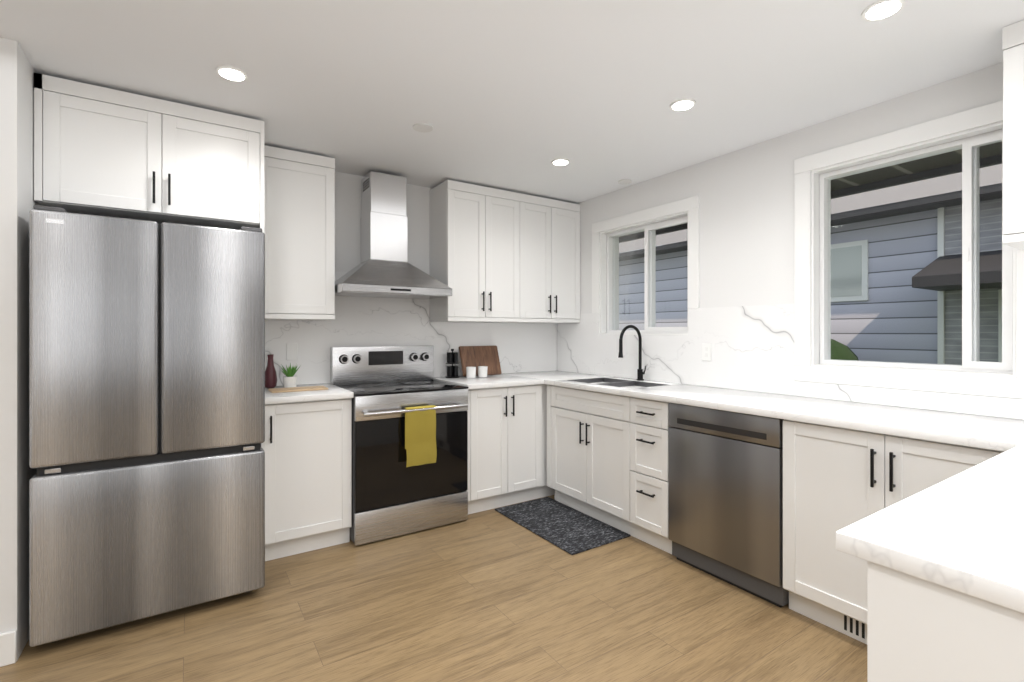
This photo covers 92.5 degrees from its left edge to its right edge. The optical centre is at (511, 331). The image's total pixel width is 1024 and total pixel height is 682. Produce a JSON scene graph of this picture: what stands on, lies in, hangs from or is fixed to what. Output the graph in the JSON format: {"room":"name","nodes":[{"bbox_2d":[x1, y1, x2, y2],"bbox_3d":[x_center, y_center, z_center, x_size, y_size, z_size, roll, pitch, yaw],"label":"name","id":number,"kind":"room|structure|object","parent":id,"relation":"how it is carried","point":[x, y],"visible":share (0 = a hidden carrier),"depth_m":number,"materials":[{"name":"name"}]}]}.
{"room":"kitchen","nodes":[
{"label":"kitchen","id":0,"kind":"room"},
{"bbox_2d":[0,37,40,659],"bbox_3d":[-2.932,0.075,1.825,1.763,2.430,0.930,0,0,-33],"label":"wall","id":1,"kind":"structure","parent":0,"point":[18,202],"depth_m":1.92,"materials":[{"name":"white paint"}]},
{"bbox_2d":[0,630,16,666],"bbox_3d":[-2.672,1.228,1.430,1.763,0.125,0.015,0,0,-33],"label":"baseboard","id":2,"kind":"structure","parent":1,"relation":"attached to","point":[8,648],"depth_m":1.90,"materials":[{"name":"white paint"}]},
{"bbox_2d":[296,172,556,323],"bbox_3d":[-1.719,0.075,3.309,5.420,2.430,0.220,0,0,-33],"label":"wall","id":3,"kind":"structure","parent":0,"point":[347,216],"depth_m":3.56,"materials":[{"name":"white paint"}]},
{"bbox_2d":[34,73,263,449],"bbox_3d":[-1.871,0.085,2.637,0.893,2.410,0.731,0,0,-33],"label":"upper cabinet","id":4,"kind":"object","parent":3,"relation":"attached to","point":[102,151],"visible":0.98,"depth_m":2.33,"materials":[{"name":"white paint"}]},
{"bbox_2d":[264,145,334,320],"bbox_3d":[-1.418,-0.600,3.174,0.450,1.040,0.331,0,0,-33],"label":"upper cabinet","id":5,"kind":"object","parent":3,"relation":"attached to","point":[299,210],"visible":0.77,"depth_m":3.05,"materials":[{"name":"white paint"}]},
{"bbox_2d":[335,171,451,298],"bbox_3d":[-0.864,-0.681,3.446,0.760,0.857,0.461,0,0,-33],"label":"range hood","id":6,"kind":"object","parent":3,"relation":"attached to","point":[384,268],"visible":0.9,"depth_m":3.41,"materials":[{"name":"silver metal"}]},
{"bbox_2d":[429,180,528,319],"bbox_3d":[-0.271,-0.615,3.929,0.699,1.010,0.327,0,0,-33],"label":"upper cabinet","id":7,"kind":"object","parent":3,"relation":"attached to","point":[499,256],"depth_m":3.77,"materials":[{"name":"white paint"}]},
{"bbox_2d":[529,195,579,319],"bbox_3d":[0.219,-0.615,4.251,0.698,1.010,0.327,0,0,-33],"label":"upper cabinet","id":8,"kind":"object","parent":3,"relation":"attached to","point":[554,225],"depth_m":4.14,"materials":[{"name":"white paint"}]},
{"bbox_2d":[0,495,866,681],"bbox_3d":[0.202,1.320,0.384,5.420,0.060,7.220,0,0,-33],"label":"floor","id":9,"kind":"structure","parent":0,"point":[492,595],"depth_m":2.14,"materials":[{"name":"brown wood"}]},
{"bbox_2d":[29,205,264,646],"bbox_3d":[-1.796,0.393,2.529,0.835,1.795,0.911,0,0,-33],"label":"fridge","id":10,"kind":"object","parent":9,"relation":"on","point":[146,409],"visible":1,"depth_m":2.11,"materials":[{"name":"grey metal"}]},
{"bbox_2d":[264,399,351,560],"bbox_3d":[-1.330,0.843,3.073,0.487,0.895,0.597,0,0,-33],"label":"base cabinet","id":11,"kind":"object","parent":9,"relation":"on","point":[308,468],"depth_m":2.83,"materials":[{"name":"white paint"}]},
{"bbox_2d":[265,383,353,402],"bbox_3d":[-1.322,0.378,3.062,0.487,0.035,0.626,0,0,-33],"label":"countertop","id":12,"kind":"structure","parent":11,"relation":"on","point":[333,392],"depth_m":2.87,"materials":[{"name":"white stone"}]},
{"bbox_2d":[265,354,276,387],"bbox_3d":[-1.546,0.252,3.136,0.080,0.215,0.080,0,0,-33],"label":"vase","id":13,"kind":"object","parent":12,"relation":"on","point":[270,377],"visible":0.98,"depth_m":3.12,"materials":[{"name":"red ceramic"}]},
{"bbox_2d":[279,363,298,387],"bbox_3d":[-1.413,0.275,3.138,0.128,0.167,0.142,0,0,-33],"label":"plant pot","id":14,"kind":"object","parent":12,"relation":"on","point":[289,379],"visible":0.83,"depth_m":3.11,"materials":[{"name":"white ceramic"}]},
{"bbox_2d":[268,386,327,392],"bbox_3d":[-1.319,0.353,3.028,0.320,0.012,0.150,0,0,-33],"label":"serving board","id":15,"kind":"object","parent":12,"relation":"on","point":[290,389],"visible":0.98,"depth_m":3.01,"materials":[{"name":"beige wood"}]},
{"bbox_2d":[330,345,468,545],"bbox_3d":[-0.768,0.692,3.360,0.760,1.173,0.700,0,0,-33],"label":"range","id":16,"kind":"object","parent":9,"relation":"on","point":[409,444],"visible":0.96,"depth_m":3.13,"materials":[{"name":"grey metal"}]},
{"bbox_2d":[434,379,543,513],"bbox_3d":[-0.210,0.843,3.808,0.656,0.895,0.597,0,0,-33],"label":"base cabinet","id":17,"kind":"object","parent":9,"relation":"on","point":[506,424],"depth_m":3.56,"materials":[{"name":"white paint"}]},
{"bbox_2d":[434,375,543,390],"bbox_3d":[-0.203,0.378,3.797,0.655,0.035,0.626,0,0,-33],"label":"countertop","id":18,"kind":"structure","parent":17,"relation":"on","point":[478,383],"depth_m":3.64,"materials":[{"name":"white stone"}]},
{"bbox_2d":[445,349,458,377],"bbox_3d":[-0.470,0.246,3.867,0.110,0.226,0.110,0,0,-33],"label":"spice rack","id":19,"kind":"object","parent":18,"relation":"on","point":[452,359],"visible":1,"depth_m":3.83,"materials":[{"name":"black metal"}]},
{"bbox_2d":[466,366,479,377],"bbox_3d":[-0.320,0.317,3.840,0.078,0.085,0.078,0,0,-39],"label":"cup","id":20,"kind":"object","parent":18,"relation":"on","point":[471,372],"depth_m":3.81,"materials":[{"name":"white ceramic"}]},
{"bbox_2d":[459,346,501,376],"bbox_3d":[-0.259,0.235,4.028,0.360,0.240,0.093,0,0,-33],"label":"cutting board","id":21,"kind":"object","parent":18,"relation":"on","point":[475,356],"visible":0.92,"depth_m":4.03,"materials":[{"name":"brown wood"}]},
{"bbox_2d":[480,366,487,376],"bbox_3d":[-0.232,0.317,3.897,0.078,0.085,0.078,0,0,-39],"label":"cup","id":22,"kind":"object","parent":18,"relation":"on","point":[483,369],"depth_m":3.86,"materials":[{"name":"white ceramic"}]},
{"bbox_2d":[528,377,554,496],"bbox_3d":[0.301,0.843,4.144,0.678,0.895,0.597,0,0,-33],"label":"base cabinet","id":23,"kind":"object","parent":9,"relation":"on","point":[548,491],"depth_m":3.79,"materials":[{"name":"white paint"}]},
{"bbox_2d":[495,497,630,554],"bbox_3d":[0.312,1.284,3.318,0.485,0.010,0.865,0,0,-33],"label":"rug","id":24,"kind":"object","parent":9,"relation":"on","point":[568,529],"visible":0.96,"depth_m":3.24,"materials":[{"name":"grey fabric"}]},
{"bbox_2d":[547,384,715,553],"bbox_3d":[0.826,0.842,3.421,0.597,0.895,1.137,0,0,-33],"label":"base cabinet","id":25,"kind":"object","parent":9,"relation":"on","point":[608,456],"depth_m":3.16,"materials":[{"name":"white paint"}]},
{"bbox_2d":[669,403,788,607],"bbox_3d":[1.306,0.845,2.677,0.598,0.891,0.626,0,0,-33],"label":"dishwasher","id":26,"kind":"object","parent":9,"relation":"on","point":[725,496],"visible":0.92,"depth_m":2.46,"materials":[{"name":"grey metal"}]},
{"bbox_2d":[783,420,995,638],"bbox_3d":[1.720,0.842,2.061,0.597,0.895,0.847,0,0,-33],"label":"base cabinet","id":27,"kind":"object","parent":9,"relation":"on","point":[832,476],"depth_m":2.07,"materials":[{"name":"white paint"}]},
{"bbox_2d":[504,372,1023,451],"bbox_3d":[1.032,0.377,3.081,0.626,0.035,3.178,0,0,-33],"label":"countertop","id":28,"kind":"structure","parent":27,"relation":"on","point":[962,429],"depth_m":2.22,"materials":[{"name":"white stone"}]},
{"bbox_2d":[584,376,655,387],"bbox_3d":[0.741,0.488,3.508,0.399,0.254,0.659,0,0,-33],"label":"sink","id":29,"kind":"object","parent":28,"relation":"in","point":[612,380],"depth_m":3.59,"materials":[{"name":"silver metal"}]},
{"bbox_2d":[618,325,645,380],"bbox_3d":[0.883,0.153,3.579,0.248,0.411,0.091,0,0,-33],"label":"faucet","id":30,"kind":"object","parent":28,"relation":"on","point":[640,372],"visible":1,"depth_m":3.62,"materials":[{"name":"black metal"}]},
{"bbox_2d":[856,552,1023,681],"bbox_3d":[1.333,0.842,0.916,1.264,0.895,0.678,0,0,-33],"label":"base cabinet","id":31,"kind":"object","parent":9,"relation":"on","point":[914,625],"depth_m":0.78,"materials":[{"name":"white paint"}]},
{"bbox_2d":[832,440,1023,603],"bbox_3d":[1.580,0.377,1.094,1.892,0.035,0.745,0,0,-33],"label":"countertop","id":32,"kind":"structure","parent":31,"relation":"on","point":[965,527],"depth_m":0.90,"materials":[{"name":"white stone"}]},
{"bbox_2d":[0,0,1023,203],"bbox_3d":[0.202,-1.170,0.384,5.420,0.060,7.220,0,0,-33],"label":"ceiling","id":33,"kind":"structure","parent":0,"point":[517,96],"depth_m":2.12,"materials":[{"name":"white paint"}]},
{"bbox_2d":[216,65,247,81],"bbox_3d":[-1.233,-1.135,2.158,0.123,0.010,0.123,0,0,12],"label":"recessed light","id":34,"kind":"object","parent":33,"relation":"in","point":[230,73],"depth_m":2.15,"materials":[{"name":"white paint"}]},
{"bbox_2d":[413,123,432,131],"bbox_3d":[-0.495,-1.136,2.725,0.109,0.008,0.109,0,0,12],"label":"smoke detector","id":35,"kind":"object","parent":33,"relation":"in","point":[420,127],"depth_m":2.71,"materials":[{"name":"white paint"}]},
{"bbox_2d":[551,158,569,165],"bbox_3d":[0.324,-1.135,3.277,0.123,0.010,0.123,0,0,12],"label":"recessed light","id":36,"kind":"object","parent":33,"relation":"in","point":[560,161],"depth_m":3.27,"materials":[{"name":"white paint"}]},
{"bbox_2d":[670,98,695,110],"bbox_3d":[0.854,-1.135,2.452,0.123,0.010,0.123,0,0,12],"label":"recessed light","id":37,"kind":"object","parent":33,"relation":"in","point":[684,104],"depth_m":2.44,"materials":[{"name":"white paint"}]},
{"bbox_2d":[862,0,905,21],"bbox_3d":[1.307,-1.135,1.726,0.123,0.010,0.123,0,0,12],"label":"recessed light","id":38,"kind":"object","parent":33,"relation":"in","point":[879,10],"depth_m":1.72,"materials":[{"name":"white paint"}]},
{"bbox_2d":[557,62,1002,332],"bbox_3d":[2.375,0.075,1.812,0.220,2.430,7.220,0,0,-33],"label":"wall","id":39,"kind":"structure","parent":0,"point":[746,194],"depth_m":2.98,"materials":[{"name":"white paint"}]},
{"bbox_2d":[592,195,699,334],"bbox_3d":[1.030,-0.449,3.772,0.156,0.942,1.045,0,0,-33],"label":"window","id":40,"kind":"structure","parent":39,"relation":"in","point":[649,269],"depth_m":3.77,"materials":[{"name":"white plastic"}]},
{"bbox_2d":[619,141,1001,242],"bbox_3d":[2.588,-1.067,2.418,0.800,0.205,12.000,0,0,-33],"label":"soffit","id":41,"kind":"structure","parent":39,"relation":"attached to","point":[916,167],"depth_m":3.10,"materials":[{"name":"grey"}]},
{"bbox_2d":[794,100,1023,398],"bbox_3d":[1.928,-0.350,2.406,0.156,1.250,0.975,0,0,-33],"label":"window","id":42,"kind":"structure","parent":39,"relation":"in","point":[971,257],"depth_m":2.34,"materials":[{"name":"white plastic"}]},
{"bbox_2d":[1002,20,1023,250],"bbox_3d":[2.197,-0.734,1.548,0.361,0.808,0.875,0,0,-33],"label":"upper cabinet","id":43,"kind":"object","parent":39,"relation":"attached to","point":[1013,128],"visible":1,"depth_m":1.81,"materials":[{"name":"white paint"}]},
{"label":"outside","id":44,"kind":"structure","parent":0,"visible":0},
{"bbox_3d":[9.970,1.515,8.464,19.780,0.050,24.000,0,0,-33],"label":"ground","id":45,"kind":"structure","parent":44,"visible":0},
{"bbox_2d":[619,164,1007,373],"bbox_3d":[9.022,-1.530,7.840,9.850,6.040,20.000,0,0,-33],"label":"house","id":46,"kind":"structure","parent":45,"relation":"on","point":[937,196],"depth_m":6.48,"materials":[{"name":"grey"}]},
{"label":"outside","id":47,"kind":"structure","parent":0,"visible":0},
{"bbox_2d":[830,339,858,365],"bbox_3d":[3.762,0.506,7.305,1.106,0.983,2.480,0,0,-33],"label":"shrub","id":48,"kind":"object","parent":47,"point":[846,352],"depth_m":6.29,"materials":[{"name":"green plant"}]}
]}

